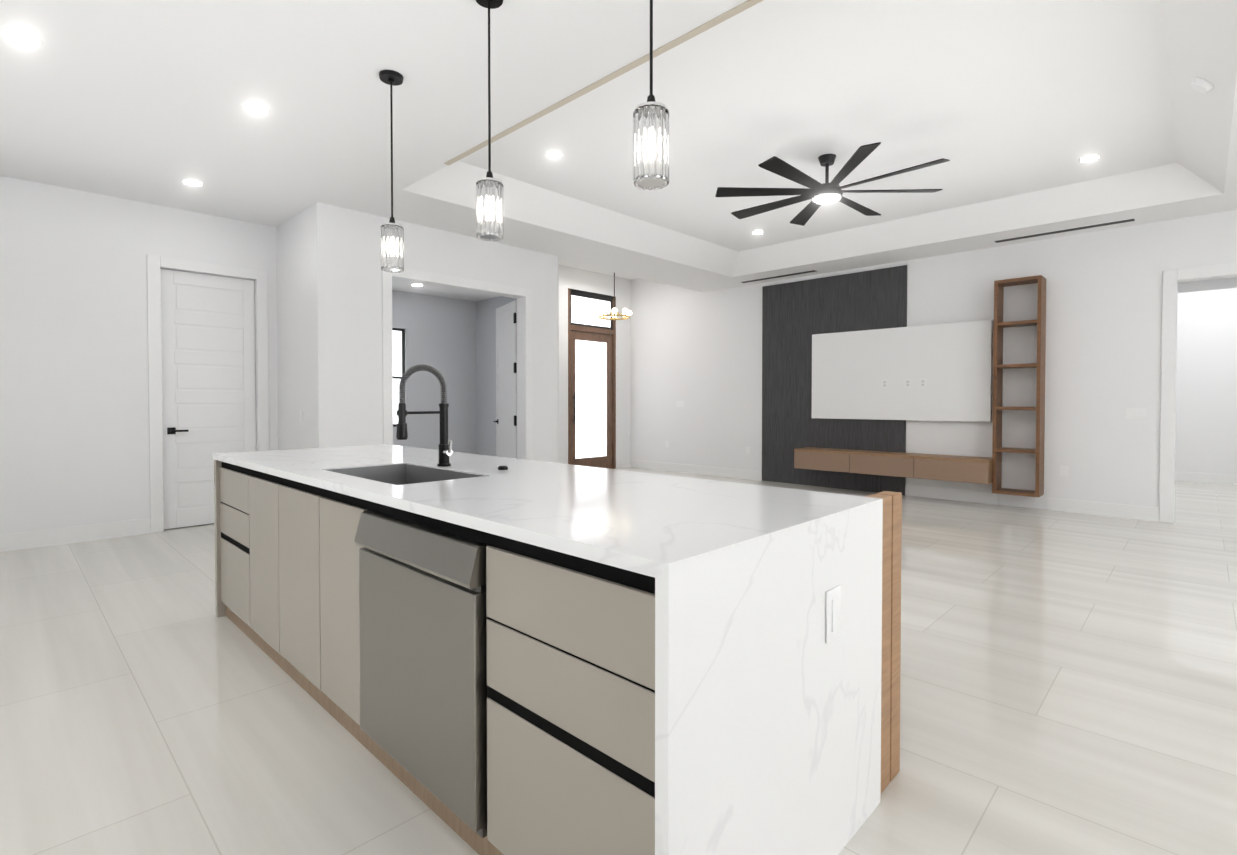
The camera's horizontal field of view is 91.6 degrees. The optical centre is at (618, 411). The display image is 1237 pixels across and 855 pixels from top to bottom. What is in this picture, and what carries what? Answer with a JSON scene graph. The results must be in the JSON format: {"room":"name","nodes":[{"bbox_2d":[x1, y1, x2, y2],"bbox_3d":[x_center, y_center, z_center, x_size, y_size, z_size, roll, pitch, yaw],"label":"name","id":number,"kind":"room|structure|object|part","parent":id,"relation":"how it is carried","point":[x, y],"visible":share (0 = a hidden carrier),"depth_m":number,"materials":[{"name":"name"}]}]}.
{"room":"living room","nodes":[
{"label":"living room","id":0,"kind":"room"},
{"bbox_2d":[0,175,277,534],"bbox_3d":[-5.193,-0.387,4.811,0.120,3.060,4.675,1,1,44],"label":"wall","id":1,"kind":"structure","parent":0,"point":[74,427],"depth_m":5.26,"materials":[{"name":"white paint"}]},
{"bbox_2d":[147,254,268,532],"bbox_3d":[-4.010,-0.168,5.934,0.020,2.585,1.000,1,1,44],"label":"door frame","id":2,"kind":"structure","parent":1,"relation":"attached to","point":[155,263],"depth_m":5.64,"materials":[{"name":"white paint"}]},
{"bbox_2d":[160,269,255,528],"bbox_3d":[-4.048,-0.121,5.973,0.102,2.473,0.792,1,1,44],"label":"door","id":3,"kind":"structure","parent":1,"relation":"in","point":[208,362],"depth_m":5.93,"materials":[{"name":"white paint"}]},
{"bbox_2d":[0,459,1236,551],"bbox_3d":[1.694,1.062,5.486,10.200,0.140,15.200,1,1,44],"label":"baseboard","id":4,"kind":"structure","parent":1,"relation":"attached to","point":[38,538],"depth_m":6.52,"materials":[{"name":"white paint"}]},
{"bbox_2d":[276,206,312,449],"bbox_3d":[-3.205,-0.408,6.056,1.000,3.060,0.120,1,1,44],"label":"wall","id":5,"kind":"structure","parent":0,"point":[294,325],"depth_m":5.98,"materials":[{"name":"white paint"}]},
{"bbox_2d":[300,411,302,421],"bbox_3d":[-3.092,0.046,5.864,0.075,0.115,0.009,1,1,44],"label":"light switch","id":6,"kind":"object","parent":5,"relation":"attached to","point":[301,416],"visible":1,"depth_m":5.85,"materials":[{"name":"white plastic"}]},
{"bbox_2d":[310,202,558,462],"bbox_3d":[-1.812,-0.418,6.658,0.160,3.060,2.925,1,1,44],"label":"wall","id":7,"kind":"structure","parent":0,"point":[346,324],"depth_m":5.92,"materials":[{"name":"white paint"}]},
{"bbox_2d":[382,268,532,459],"bbox_3d":[-1.697,-0.180,6.652,0.020,2.585,1.860,1,1,44],"label":"trim","id":8,"kind":"structure","parent":7,"relation":"attached to","point":[387,358],"depth_m":6.37,"materials":[{"name":"white paint"}]},
{"bbox_2d":[493,300,516,458],"bbox_3d":[-1.452,-0.145,7.732,0.108,2.462,0.810,-1,1,-29],"label":"pantry door","id":9,"kind":"structure","parent":7,"relation":"in","point":[506,380],"depth_m":7.71,"materials":[{"name":"white paint"}]},
{"bbox_2d":[392,290,516,455],"bbox_3d":[-2.399,-0.429,7.310,1.590,3.060,2.805,1,1,44],"label":"wall","id":10,"kind":"structure","parent":0,"point":[452,341],"depth_m":8.33,"materials":[{"name":"grey paint"}]},
{"bbox_2d":[392,328,404,426],"bbox_3d":[-3.116,-0.444,7.619,0.050,1.280,0.840,1,1,44],"label":"window","id":11,"kind":"structure","parent":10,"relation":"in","point":[398,336],"depth_m":7.85,"materials":[{"name":"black glass"}]},
{"bbox_2d":[558,265,630,467],"bbox_3d":[-0.955,-0.696,10.137,0.120,3.500,3.270,1,1,44],"label":"wall","id":12,"kind":"structure","parent":0,"point":[583,280],"depth_m":10.88,"materials":[{"name":"white paint"}]},
{"bbox_2d":[568,288,615,468],"bbox_3d":[-0.478,-0.523,10.605,0.147,3.138,1.156,1,1,44],"label":"front door","id":13,"kind":"structure","parent":12,"relation":"in","point":[591,388],"depth_m":10.61,"materials":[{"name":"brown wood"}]},
{"bbox_2d":[0,467,1236,854],"bbox_3d":[2.270,1.149,5.938,11.800,0.050,17.250,1,1,44],"label":"floor","id":14,"kind":"structure","parent":0,"point":[1068,683],"depth_m":2.41,"materials":[{"name":"tile"}]},
{"bbox_2d":[212,446,901,854],"bbox_3d":[-0.685,0.730,2.692,3.350,0.898,1.234,1,1,44],"label":"kitchen island","id":15,"kind":"object","parent":14,"relation":"on","point":[480,654],"depth_m":1.55,"materials":[{"name":"white stone"}]},
{"bbox_2d":[396,364,452,466],"bbox_3d":[-0.846,0.019,2.655,0.111,0.459,0.254,1,1,44],"label":"faucet","id":16,"kind":"object","parent":15,"relation":"on","point":[445,450],"visible":1,"depth_m":2.70,"materials":[{"name":"black metal"}]},
{"bbox_2d":[498,465,507,469],"bbox_3d":[-0.501,0.242,2.606,0.044,0.015,0.044,1,1,44],"label":"button","id":17,"kind":"object","parent":15,"relation":"on","point":[503,467],"visible":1,"depth_m":2.59,"materials":[{"name":"black metal"}]},
{"bbox_2d":[762,265,992,494],"bbox_3d":[3.214,-0.411,8.062,3.160,3.000,0.450,1,1,44],"label":"entertainment center","id":18,"kind":"object","parent":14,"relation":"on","point":[857,372],"depth_m":8.16,"materials":[{"name":"black wood"}]},
{"bbox_3d":[3.520,-0.369,7.947,0.075,0.115,0.008,1,1,44],"label":"plate","id":19,"kind":"part","parent":18,"relation":"part of","materials":[{"name":"white plastic"}]},
{"bbox_3d":[3.728,-0.366,7.745,0.075,0.115,0.008,1,1,44],"label":"plate","id":20,"kind":"part","parent":18,"relation":"part of","materials":[{"name":"white plastic"}]},
{"bbox_3d":[3.857,-0.364,7.620,0.075,0.115,0.008,1,1,44],"label":"plate","id":21,"kind":"part","parent":18,"relation":"part of","materials":[{"name":"white plastic"}]},
{"bbox_2d":[0,0,1236,301],"bbox_3d":[1.827,-2.005,5.305,11.030,0.960,15.200,1,1,44],"label":"ceiling","id":22,"kind":"structure","parent":0,"point":[1012,110],"depth_m":4.18,"materials":[{"name":"white paint"}]},
{"bbox_2d":[0,27,43,45],"bbox_3d":[-3.001,-1.884,3.024,0.160,0.004,0.160,1,1,44],"label":"recessed light","id":23,"kind":"object","parent":22,"relation":"in","point":[23,37],"visible":1,"depth_m":3.02,"materials":[{"name":"white paint"}]},
{"bbox_2d":[181,179,203,185],"bbox_3d":[-3.569,-1.918,5.038,0.160,0.004,0.160,1,1,44],"label":"recessed light","id":24,"kind":"object","parent":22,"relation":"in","point":[192,182],"visible":1,"depth_m":5.03,"materials":[{"name":"white paint"}]},
{"bbox_2d":[241,101,270,113],"bbox_3d":[-2.262,-1.897,3.757,0.160,0.004,0.160,1,1,44],"label":"recessed light","id":25,"kind":"object","parent":22,"relation":"in","point":[256,107],"visible":1,"depth_m":3.75,"materials":[{"name":"white paint"}]},
{"bbox_2d":[379,70,403,272],"bbox_3d":[-1.281,-1.345,3.399,0.132,1.094,0.132,1,1,44],"label":"pendant light","id":26,"kind":"object","parent":22,"relation":"hanging from","point":[392,246],"visible":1,"depth_m":3.37,"materials":[{"name":"clear glass"}]},
{"bbox_2d":[476,0,502,241],"bbox_3d":[-0.585,-1.334,2.723,0.132,1.094,0.132,1,1,44],"label":"pendant light","id":27,"kind":"object","parent":22,"relation":"hanging from","point":[489,206],"visible":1,"depth_m":2.69,"materials":[{"name":"clear glass"}]},
{"bbox_2d":[545,151,562,158],"bbox_3d":[-0.550,-2.190,5.128,0.160,0.004,0.160,1,1,44],"label":"recessed light","id":28,"kind":"object","parent":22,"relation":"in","point":[553,154],"visible":1,"depth_m":5.12,"materials":[{"name":"white paint"}]},
{"bbox_2d":[444,0,762,164],"bbox_3d":[0.224,-1.886,3.138,4.330,0.005,0.044,1,1,44],"label":"ceiling trim","id":29,"kind":"structure","parent":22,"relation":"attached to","point":[734,11],"depth_m":3.34,"materials":[{"name":"beige wood"}]},
{"bbox_2d":[597,273,631,319],"bbox_3d":[-0.067,-1.971,9.652,0.570,0.934,0.570,1,1,44],"label":"chandelier","id":30,"kind":"object","parent":22,"relation":"hanging from","point":[624,314],"visible":0.96,"depth_m":9.62,"materials":[{"name":"white glass"}]},
{"bbox_2d":[633,0,668,189],"bbox_3d":[0.112,-1.323,2.048,0.132,1.094,0.132,1,1,44],"label":"pendant light","id":31,"kind":"object","parent":22,"relation":"hanging from","point":[651,143],"visible":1,"depth_m":2.01,"materials":[{"name":"clear glass"}]},
{"bbox_2d":[751,231,763,233],"bbox_3d":[1.734,-2.229,7.482,0.160,0.004,0.160,1,1,44],"label":"recessed light","id":32,"kind":"object","parent":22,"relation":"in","point":[757,232],"visible":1,"depth_m":7.48,"materials":[{"name":"white paint"}]},
{"bbox_2d":[741,270,816,282],"bbox_3d":[2.329,-1.982,8.832,1.220,0.005,0.120,1,1,44],"label":"ceiling vent","id":33,"kind":"object","parent":22,"relation":"in","point":[785,275],"visible":0.96,"depth_m":8.79,"materials":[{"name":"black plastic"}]},
{"bbox_2d":[715,142,949,225],"bbox_3d":[1.797,-2.012,5.181,1.904,0.362,1.904,1,1,44],"label":"ceiling fan","id":34,"kind":"object","parent":22,"relation":"hanging from","point":[818,193],"visible":1,"depth_m":5.14,"materials":[{"name":"black metal"}]},
{"bbox_2d":[994,218,1135,242],"bbox_3d":[4.758,-1.942,6.475,1.230,0.005,0.120,1,1,44],"label":"ceiling vent","id":35,"kind":"object","parent":22,"relation":"in","point":[1069,229],"visible":1,"depth_m":6.43,"materials":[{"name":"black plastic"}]},
{"bbox_2d":[1078,155,1101,161],"bbox_3d":[4.080,-2.191,5.205,0.160,0.004,0.160,1,1,44],"label":"recessed light","id":36,"kind":"object","parent":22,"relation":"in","point":[1089,158],"visible":1,"depth_m":5.20,"materials":[{"name":"white paint"}]},
{"bbox_2d":[1190,77,1213,92],"bbox_3d":[3.586,-2.010,3.696,0.106,0.100,0.124,1,1,44],"label":"smoke detector","id":37,"kind":"object","parent":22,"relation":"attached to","point":[1201,85],"visible":1,"depth_m":3.67,"materials":[{"name":"white plastic"}]},
{"bbox_2d":[631,209,1236,509],"bbox_3d":[4.101,-0.654,7.594,10.920,3.500,0.120,1,1,44],"label":"wall","id":38,"kind":"structure","parent":0,"point":[699,353],"depth_m":6.95,"materials":[{"name":"white paint"}]},
{"bbox_2d":[992,275,1045,496],"bbox_3d":[4.569,-0.281,6.861,0.450,2.440,0.290,1,1,44],"label":"shelf unit","id":39,"kind":"object","parent":38,"relation":"attached to","point":[999,366],"visible":1,"depth_m":6.80,"materials":[{"name":"brown wood"}]},
{"bbox_2d":[1159,263,1236,522],"bbox_3d":[5.980,-0.146,5.682,1.270,2.550,0.020,1,1,44],"label":"trim","id":40,"kind":"structure","parent":38,"relation":"attached to","point":[1168,393],"depth_m":6.07,"materials":[{"name":"white paint"}]},
{"bbox_2d":[1175,277,1236,474],"bbox_3d":[9.289,-0.453,8.765,3.840,3.060,0.120,1,1,44],"label":"wall","id":41,"kind":"structure","parent":0,"point":[1206,408],"depth_m":9.05,"materials":[{"name":"white paint"}]}
]}

